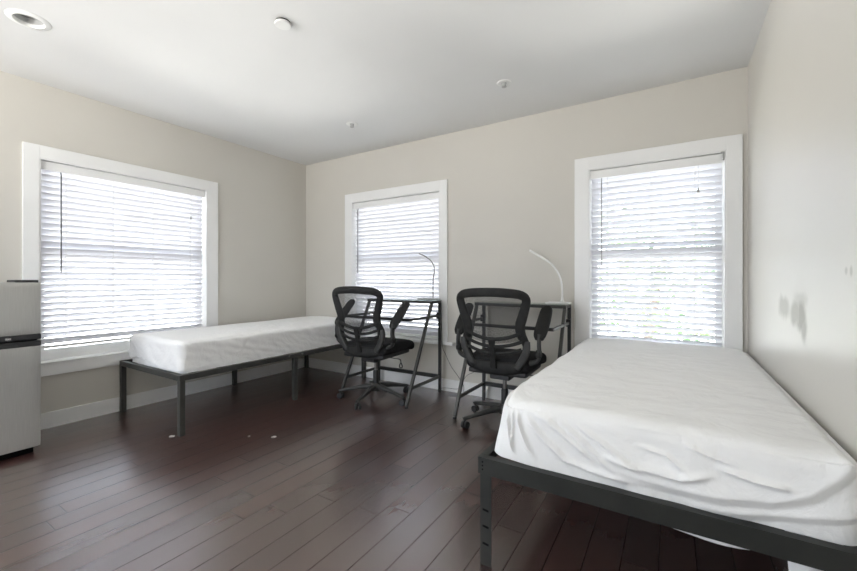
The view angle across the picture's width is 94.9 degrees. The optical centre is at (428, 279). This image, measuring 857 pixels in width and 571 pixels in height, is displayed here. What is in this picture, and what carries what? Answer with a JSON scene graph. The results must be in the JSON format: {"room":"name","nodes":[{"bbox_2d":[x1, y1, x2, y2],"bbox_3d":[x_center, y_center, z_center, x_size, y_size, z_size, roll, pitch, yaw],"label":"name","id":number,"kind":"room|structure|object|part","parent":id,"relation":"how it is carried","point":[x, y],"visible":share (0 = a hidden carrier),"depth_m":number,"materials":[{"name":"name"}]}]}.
{"room":"dorm room","nodes":[
{"label":"dorm room","id":0,"kind":"room"},
{"bbox_2d":[0,71,305,412],"bbox_3d":[-2.914,-0.165,2.774,0.160,2.490,5.030,0,0,32],"label":"wall","id":1,"kind":"structure","parent":0,"point":[262,196],"depth_m":3.58,"materials":[{"name":"paint"}]},
{"bbox_2d":[22,141,217,376],"bbox_3d":[-2.526,-0.132,3.364,0.176,1.660,1.382,0,0,32],"label":"window","id":2,"kind":"structure","parent":1,"relation":"in","point":[60,360],"depth_m":3.06,"materials":[{"name":"paint"}]},
{"bbox_3d":[-2.531,0.605,3.356,0.176,0.010,1.193,0,0,32],"label":"sill","id":3,"kind":"part","parent":2,"relation":"part of","materials":[{"name":"paint"}]},
{"bbox_3d":[-2.565,0.199,3.377,0.028,0.802,1.177,0,0,32],"label":"sash","id":4,"kind":"part","parent":2,"relation":"part of","materials":[{"name":"paint"}]},
{"bbox_2d":[41,160,204,348],"bbox_3d":[-2.508,-0.176,3.334,0.078,1.363,1.173,0,0,32],"label":"window blind","id":5,"kind":"object","parent":2,"relation":"attached to","point":[84,201],"visible":0.94,"depth_m":3.24,"materials":[{"name":"paint"}]},
{"bbox_3d":[-2.517,0.496,3.340,0.050,0.018,1.161,0,0,32],"label":"rail","id":6,"kind":"part","parent":5,"relation":"part of","materials":[{"name":"white plastic"}]},
{"bbox_3d":[-2.510,-0.161,3.352,0.056,1.295,0.900,0,0,32],"label":"ladder cord","id":7,"kind":"part","parent":5,"relation":"part of","materials":[{"name":"white fabric"}]},
{"bbox_2d":[41,358,303,429],"bbox_3d":[-2.840,1.022,2.728,0.014,0.115,5.030,0,0,32],"label":"baseboard","id":8,"kind":"structure","parent":1,"relation":"attached to","point":[90,410],"depth_m":3.41,"materials":[{"name":"paint"}]},
{"bbox_2d":[0,0,770,164],"bbox_3d":[-1.030,-1.470,1.601,4.600,0.160,5.350,0,0,32],"label":"ceiling","id":9,"kind":"structure","parent":0,"point":[404,71],"depth_m":2.51,"materials":[{"name":"paint"}]},
{"bbox_2d":[4,8,51,30],"bbox_3d":[-2.173,-1.426,2.137,0.184,0.048,0.184,0,0,32],"label":"recessed light","id":10,"kind":"object","parent":9,"relation":"in","point":[27,19],"visible":0.92,"depth_m":2.15,"materials":[{"name":"white plastic"}]},
{"bbox_2d":[346,122,357,127],"bbox_3d":[-0.695,-1.395,3.568,0.104,0.030,0.104,0,0,32],"label":"sprinkler","id":11,"kind":"object","parent":9,"relation":"attached to","point":[351,124],"visible":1,"depth_m":3.55,"materials":[{"name":"white plastic"}]},
{"bbox_2d":[497,79,510,87],"bbox_3d":[0.542,-1.395,2.823,0.104,0.030,0.104,0,0,32],"label":"sprinkler","id":12,"kind":"object","parent":9,"relation":"attached to","point":[504,83],"visible":1,"depth_m":2.81,"materials":[{"name":"white plastic"}]},
{"bbox_2d":[0,367,788,570],"bbox_3d":[-1.030,1.140,1.601,4.600,0.120,5.350,0,0,32],"label":"floor","id":13,"kind":"structure","parent":0,"point":[383,485],"depth_m":1.95,"materials":[{"name":"brown wood"}]},
{"bbox_2d":[0,280,40,460],"bbox_3d":[-2.757,0.542,2.368,0.477,1.076,0.507,0,0,32],"label":"refrigerator","id":14,"kind":"object","parent":13,"relation":"on","point":[20,300],"visible":1,"depth_m":2.38,"materials":[{"name":"silver metal"}]},
{"bbox_3d":[-2.575,0.725,2.255,0.044,0.626,0.507,0,0,32],"label":"fridge door","id":15,"kind":"part","parent":14,"relation":"part of","materials":[{"name":"metal"}]},
{"bbox_3d":[-2.575,0.397,2.254,0.046,0.032,0.507,0,0,32],"label":"handle","id":16,"kind":"part","parent":14,"relation":"part of","materials":[{"name":"black plastic"}]},
{"bbox_3d":[-2.575,0.179,2.255,0.044,0.322,0.507,0,0,32],"label":"freezer door","id":17,"kind":"part","parent":14,"relation":"part of","materials":[{"name":"metal"}]},
{"bbox_3d":[-2.575,0.355,2.254,0.046,0.033,0.507,0,0,32],"label":"handle","id":18,"kind":"part","parent":14,"relation":"part of","materials":[{"name":"black plastic"}]},
{"bbox_2d":[120,344,365,436],"bbox_3d":[-1.598,0.871,3.759,0.958,0.418,1.923,0,0,32],"label":"platform bed","id":19,"kind":"object","parent":13,"relation":"on","point":[124,364],"visible":0.59,"depth_m":3.16,"materials":[{"name":"black metal"}]},
{"bbox_3d":[-2.488,0.891,3.201,0.036,0.378,0.036,0,0,32],"label":"leg","id":20,"kind":"part","parent":19,"relation":"part of","materials":[{"name":"black metal"}]},
{"bbox_3d":[-2.100,0.682,2.956,0.894,0.040,0.030,0,0,32],"label":"rail","id":21,"kind":"part","parent":19,"relation":"part of","materials":[{"name":"black metal"}]},
{"bbox_3d":[-1.709,0.891,2.716,0.036,0.378,0.036,0,0,32],"label":"leg","id":22,"kind":"part","parent":19,"relation":"part of","materials":[{"name":"black metal"}]},
{"bbox_3d":[-1.981,0.891,4.016,0.036,0.378,0.036,0,0,32],"label":"leg","id":23,"kind":"part","parent":19,"relation":"part of","materials":[{"name":"black metal"}]},
{"bbox_2d":[129,316,360,373],"bbox_3d":[-1.572,0.545,3.740,0.822,0.235,1.891,0,0,32],"label":"mattress","id":24,"kind":"object","parent":19,"relation":"on","point":[189,350],"visible":0.96,"depth_m":3.13,"materials":[{"name":"white fabric"}]},
{"bbox_3d":[-1.208,0.682,3.516,0.030,0.040,1.923,0,0,32],"label":"rail","id":25,"kind":"part","parent":19,"relation":"part of","materials":[{"name":"black metal"}]},
{"bbox_3d":[-1.201,0.891,3.531,0.036,0.378,0.036,0,0,32],"label":"leg","id":26,"kind":"part","parent":19,"relation":"part of","materials":[{"name":"black metal"}]},
{"bbox_3d":[-1.491,0.891,4.803,0.036,0.378,0.036,0,0,32],"label":"leg","id":27,"kind":"part","parent":19,"relation":"part of","materials":[{"name":"black metal"}]},
{"bbox_3d":[-0.712,0.891,4.318,0.036,0.378,0.036,0,0,32],"label":"leg","id":28,"kind":"part","parent":19,"relation":"part of","materials":[{"name":"black metal"}]},
{"bbox_2d":[332,286,413,409],"bbox_3d":[-0.485,0.568,3.543,0.704,1.023,0.666,0,0,29],"label":"office chair","id":29,"kind":"object","parent":13,"relation":"on","point":[377,348],"visible":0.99,"depth_m":3.34,"materials":[{"name":"black plastic"}]},
{"bbox_3d":[-0.789,0.482,3.544,0.097,0.227,0.060,0,0,21],"label":"armrest","id":30,"kind":"part","parent":29,"relation":"part of","materials":[{"name":"grey plastic"}]},
{"bbox_3d":[-0.663,0.979,3.565,0.306,0.079,0.046,0,0,2],"label":"leg","id":31,"kind":"part","parent":29,"relation":"part of","materials":[{"name":"grey plastic"}]},
{"bbox_3d":[-0.610,0.274,3.317,0.457,0.343,0.101,0,0,29],"label":"panel","id":32,"kind":"part","parent":29,"relation":"part of","materials":[{"name":"grey fabric"}]},
{"bbox_3d":[-0.604,0.363,3.327,0.539,0.611,0.173,0,0,29],"label":"frame","id":33,"kind":"part","parent":29,"relation":"part of","materials":[{"name":"black plastic"}]},
{"bbox_3d":[-0.540,0.979,3.383,0.046,0.079,0.306,0,0,20],"label":"leg","id":34,"kind":"part","parent":29,"relation":"part of","materials":[{"name":"grey plastic"}]},
{"bbox_3d":[-0.457,0.601,3.594,0.500,0.109,0.490,0,0,29],"label":"seat","id":35,"kind":"part","parent":29,"relation":"part of","materials":[{"name":"black fabric"}]},
{"bbox_3d":[-0.322,0.482,3.286,0.097,0.227,0.060,0,0,37],"label":"armrest","id":36,"kind":"part","parent":29,"relation":"part of","materials":[{"name":"grey plastic"}]},
{"bbox_3d":[-0.329,0.979,3.444,0.306,0.079,0.046,0,0,38],"label":"leg","id":37,"kind":"part","parent":29,"relation":"part of","materials":[{"name":"grey plastic"}]},
{"bbox_3d":[-0.321,0.979,3.664,0.306,0.079,0.046,0,0,-34],"label":"leg","id":38,"kind":"part","parent":29,"relation":"part of","materials":[{"name":"grey plastic"}]},
{"bbox_2d":[341,298,441,408],"bbox_3d":[-0.356,0.638,3.723,0.782,0.884,0.586,0,0,32],"label":"desk","id":39,"kind":"object","parent":13,"relation":"on","point":[438,315],"visible":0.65,"depth_m":3.75,"materials":[{"name":"black metal"}]},
{"bbox_3d":[-0.712,0.644,3.858,0.024,0.853,0.426,0,0,32],"label":"leg","id":40,"kind":"part","parent":39,"relation":"part of","materials":[{"name":"black metal"}]},
{"bbox_3d":[-0.525,0.641,4.157,0.025,0.878,0.025,0,0,32],"label":"leg","id":41,"kind":"part","parent":39,"relation":"part of","materials":[{"name":"black metal"}]},
{"bbox_3d":[-0.476,0.347,3.530,0.758,0.024,0.025,0,0,32],"label":"rod","id":42,"kind":"part","parent":39,"relation":"part of","materials":[{"name":"black metal"}]},
{"bbox_3d":[-0.292,0.213,3.826,0.721,0.022,0.024,0,0,32],"label":"rail","id":43,"kind":"part","parent":39,"relation":"part of","materials":[{"name":"black metal"}]},
{"bbox_3d":[-0.250,0.199,3.893,0.770,0.006,0.186,0,0,32],"label":"shelf glass","id":44,"kind":"part","parent":39,"relation":"part of","materials":[{"name":"clear glass"}]},
{"bbox_3d":[-0.078,0.644,3.463,0.024,0.853,0.426,0,0,32],"label":"leg","id":45,"kind":"part","parent":39,"relation":"part of","materials":[{"name":"black metal"}]},
{"bbox_3d":[-0.029,0.347,3.542,0.018,0.020,0.494,0,0,32],"label":"desktop rail","id":46,"kind":"part","parent":39,"relation":"part of","materials":[{"name":"black metal"}]},
{"bbox_2d":[417,253,440,299],"bbox_3d":[0.000,-0.029,3.757,0.217,0.449,0.100,0,0,32],"label":"desk lamp","id":47,"kind":"object","parent":39,"relation":"on","point":[433,298],"visible":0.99,"depth_m":3.73,"materials":[{"name":"silver metal"}]},
{"bbox_3d":[0.016,-0.018,3.748,0.101,0.404,0.010,0,0,32],"label":"stem","id":48,"kind":"part","parent":47,"relation":"part of","materials":[{"name":"metal"}]},
{"bbox_3d":[0.108,0.641,3.763,0.025,0.878,0.025,0,0,32],"label":"leg","id":49,"kind":"part","parent":39,"relation":"part of","materials":[{"name":"black metal"}]},
{"bbox_2d":[455,288,552,428],"bbox_3d":[0.570,0.568,2.948,0.723,1.023,0.719,0,0,30],"label":"office chair","id":50,"kind":"object","parent":13,"relation":"on","point":[503,363],"visible":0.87,"depth_m":2.73,"materials":[{"name":"black plastic"}]},
{"bbox_3d":[0.259,0.482,2.938,0.097,0.227,0.060,0,0,22],"label":"armrest","id":51,"kind":"part","parent":50,"relation":"part of","materials":[{"name":"grey plastic"}]},
{"bbox_3d":[0.395,0.979,2.890,0.306,0.079,0.046,0,0,-18],"label":"leg","id":52,"kind":"part","parent":50,"relation":"part of","materials":[{"name":"grey plastic"}]},
{"bbox_3d":[0.462,0.979,3.099,0.046,0.079,0.306,0,0,-36],"label":"leg","id":53,"kind":"part","parent":50,"relation":"part of","materials":[{"name":"grey plastic"}]},
{"bbox_3d":[0.434,0.274,2.708,0.457,0.343,0.101,0,0,30],"label":"panel","id":54,"kind":"part","parent":50,"relation":"part of","materials":[{"name":"grey fabric"}]},
{"bbox_3d":[0.440,0.363,2.718,0.539,0.611,0.173,0,0,30],"label":"frame","id":55,"kind":"part","parent":50,"relation":"part of","materials":[{"name":"black plastic"}]},
{"bbox_3d":[0.592,0.601,2.982,0.500,0.109,0.490,0,0,30],"label":"seat","id":56,"kind":"part","parent":50,"relation":"part of","materials":[{"name":"black fabric"}]},
{"bbox_3d":[0.721,0.482,2.672,0.097,0.227,0.060,0,0,38],"label":"armrest","id":57,"kind":"part","parent":50,"relation":"part of","materials":[{"name":"grey plastic"}]},
{"bbox_2d":[453,301,570,418],"bbox_3d":[0.662,0.638,3.090,0.773,0.884,0.586,0,0,32],"label":"desk","id":58,"kind":"object","parent":13,"relation":"on","point":[566,308],"visible":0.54,"depth_m":3.12,"materials":[{"name":"black metal"}]},
{"bbox_3d":[0.310,0.644,3.222,0.024,0.853,0.426,0,0,32],"label":"leg","id":59,"kind":"part","parent":58,"relation":"part of","materials":[{"name":"black metal"}]},
{"bbox_3d":[0.496,0.641,3.522,0.025,0.878,0.025,0,0,32],"label":"leg","id":60,"kind":"part","parent":58,"relation":"part of","materials":[{"name":"black metal"}]},
{"bbox_3d":[0.541,0.347,2.896,0.749,0.024,0.025,0,0,32],"label":"rod","id":61,"kind":"part","parent":58,"relation":"part of","materials":[{"name":"black metal"}]},
{"bbox_3d":[0.726,0.213,3.193,0.712,0.022,0.024,0,0,32],"label":"rail","id":62,"kind":"part","parent":58,"relation":"part of","materials":[{"name":"black metal"}]},
{"bbox_3d":[0.767,0.199,3.260,0.761,0.006,0.186,0,0,32],"label":"shelf glass","id":63,"kind":"part","parent":58,"relation":"part of","materials":[{"name":"clear glass"}]},
{"bbox_2d":[529,250,575,348],"bbox_3d":[0.983,0.326,3.146,0.360,1.140,0.120,0,0,32],"label":"desk lamp","id":64,"kind":"object","parent":58,"relation":"on","point":[531,251],"visible":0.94,"depth_m":3.10,"materials":[{"name":"white plastic"}]},
{"bbox_3d":[1.004,-0.001,3.132,0.136,0.314,0.014,0,0,32],"label":"stem","id":65,"kind":"part","parent":64,"relation":"part of","materials":[{"name":"white plastic"}]},
{"bbox_3d":[1.140,0.541,3.095,0.040,0.710,0.025,0,0,32],"label":"power cord","id":66,"kind":"part","parent":64,"relation":"part of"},
{"bbox_3d":[0.985,0.347,2.911,0.018,0.020,0.494,0,0,32],"label":"desktop rail","id":67,"kind":"part","parent":58,"relation":"part of","materials":[{"name":"black metal"}]},
{"bbox_3d":[0.935,0.644,2.832,0.024,0.853,0.426,0,0,32],"label":"leg","id":68,"kind":"part","parent":58,"relation":"part of","materials":[{"name":"black metal"}]},
{"bbox_3d":[1.122,0.641,3.132,0.025,0.878,0.025,0,0,32],"label":"leg","id":69,"kind":"part","parent":58,"relation":"part of","materials":[{"name":"black metal"}]},
{"bbox_2d":[478,441,856,570],"bbox_3d":[1.138,0.876,2.039,1.033,0.408,1.936,0,0,32],"label":"platform bed","id":70,"kind":"object","parent":13,"relation":"on","point":[818,554],"visible":0.42,"depth_m":1.18,"materials":[{"name":"black metal"}]},
{"bbox_3d":[0.227,0.880,1.500,0.044,0.400,0.044,0,0,32],"label":"leg","id":71,"kind":"part","parent":70,"relation":"part of","materials":[{"name":"black metal"}]},
{"bbox_3d":[0.712,0.703,2.304,0.030,0.062,1.873,0,0,32],"label":"rail","id":72,"kind":"part","parent":70,"relation":"part of","materials":[{"name":"black metal"}]},
{"bbox_2d":[495,338,856,570],"bbox_3d":[1.143,0.684,2.023,1.021,0.487,1.926,0,0,32],"label":"mattress","id":73,"kind":"object","parent":70,"relation":"on","point":[706,428],"visible":1,"depth_m":1.27,"materials":[{"name":"white fabric"}]},
{"bbox_2d":[306,67,747,385],"bbox_3d":[0.342,-0.165,3.804,4.600,2.490,0.160,0,0,32],"label":"wall","id":74,"kind":"structure","parent":0,"point":[511,183],"depth_m":3.45,"materials":[{"name":"paint"}]},
{"bbox_2d":[345,179,454,345],"bbox_3d":[-0.352,-0.168,4.202,1.488,1.599,0.198,0,0,32],"label":"window","id":75,"kind":"structure","parent":74,"relation":"in","point":[441,186],"depth_m":4.01,"materials":[{"name":"paint"}]},
{"bbox_2d":[353,192,438,338],"bbox_3d":[-0.356,-0.135,4.181,1.136,1.446,0.078,0,0,32],"label":"window blind","id":76,"kind":"object","parent":75,"relation":"attached to","point":[394,230],"visible":0.78,"depth_m":4.15,"materials":[{"name":"paint"}]},
{"bbox_3d":[-0.351,0.579,4.190,1.124,0.018,0.050,0,0,32],"label":"rail","id":77,"kind":"part","parent":76,"relation":"part of","materials":[{"name":"white plastic"}]},
{"bbox_3d":[-0.319,0.199,4.241,1.136,0.802,0.028,0,0,32],"label":"sash","id":78,"kind":"part","parent":75,"relation":"part of","materials":[{"name":"paint"}]},
{"bbox_3d":[-0.352,0.617,4.202,1.488,0.031,0.198,0,0,32],"label":"sill","id":79,"kind":"part","parent":75,"relation":"part of","materials":[{"name":"paint"}]},
{"bbox_2d":[309,358,512,399],"bbox_3d":[0.296,1.022,3.730,4.252,0.115,0.014,0,0,32],"label":"baseboard","id":80,"kind":"structure","parent":74,"relation":"attached to","point":[491,392],"depth_m":4.04,"materials":[{"name":"paint"}]},
{"bbox_2d":[575,134,742,350],"bbox_3d":[1.667,-0.168,2.945,1.107,1.599,0.198,0,0,32],"label":"window","id":81,"kind":"structure","parent":74,"relation":"in","point":[732,145],"depth_m":2.77,"materials":[{"name":"paint"}]},
{"bbox_2d":[590,151,723,346],"bbox_3d":[1.658,-0.142,2.917,0.856,1.444,0.096,0,0,32],"label":"window blind","id":82,"kind":"object","parent":81,"relation":"attached to","point":[660,175],"visible":0.96,"depth_m":2.91,"materials":[{"name":"paint"}]},
{"bbox_3d":[1.653,-0.123,2.943,0.567,1.370,0.056,0,0,32],"label":"ladder cord","id":83,"kind":"part","parent":82,"relation":"part of","materials":[{"name":"white fabric"}]},
{"bbox_3d":[1.717,-0.512,3.009,0.859,0.700,0.028,0,0,32],"label":"sash","id":84,"kind":"part","parent":81,"relation":"part of","materials":[{"name":"paint"}]},
{"bbox_3d":[1.701,0.199,2.984,0.859,0.802,0.028,0,0,32],"label":"sash","id":85,"kind":"part","parent":81,"relation":"part of","materials":[{"name":"paint"}]},
{"bbox_2d":[748,0,856,545],"bbox_3d":[0.813,-0.165,0.360,0.160,2.490,5.190,0,0,32],"label":"wall","id":86,"kind":"structure","parent":0,"point":[802,66],"depth_m":1.44,"materials":[{"name":"paint"}]},
{"label":"outside","id":87,"kind":"structure","parent":0,"visible":0},
{"bbox_2d":[598,197,714,341],"bbox_3d":[3.542,1.337,6.278,4.435,5.500,2.654,0,0,32],"label":"leafy tree","id":88,"kind":"object","parent":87,"point":[617,197],"visible":0.07,"depth_m":5.88,"materials":[{"name":"green plant"}]}
]}

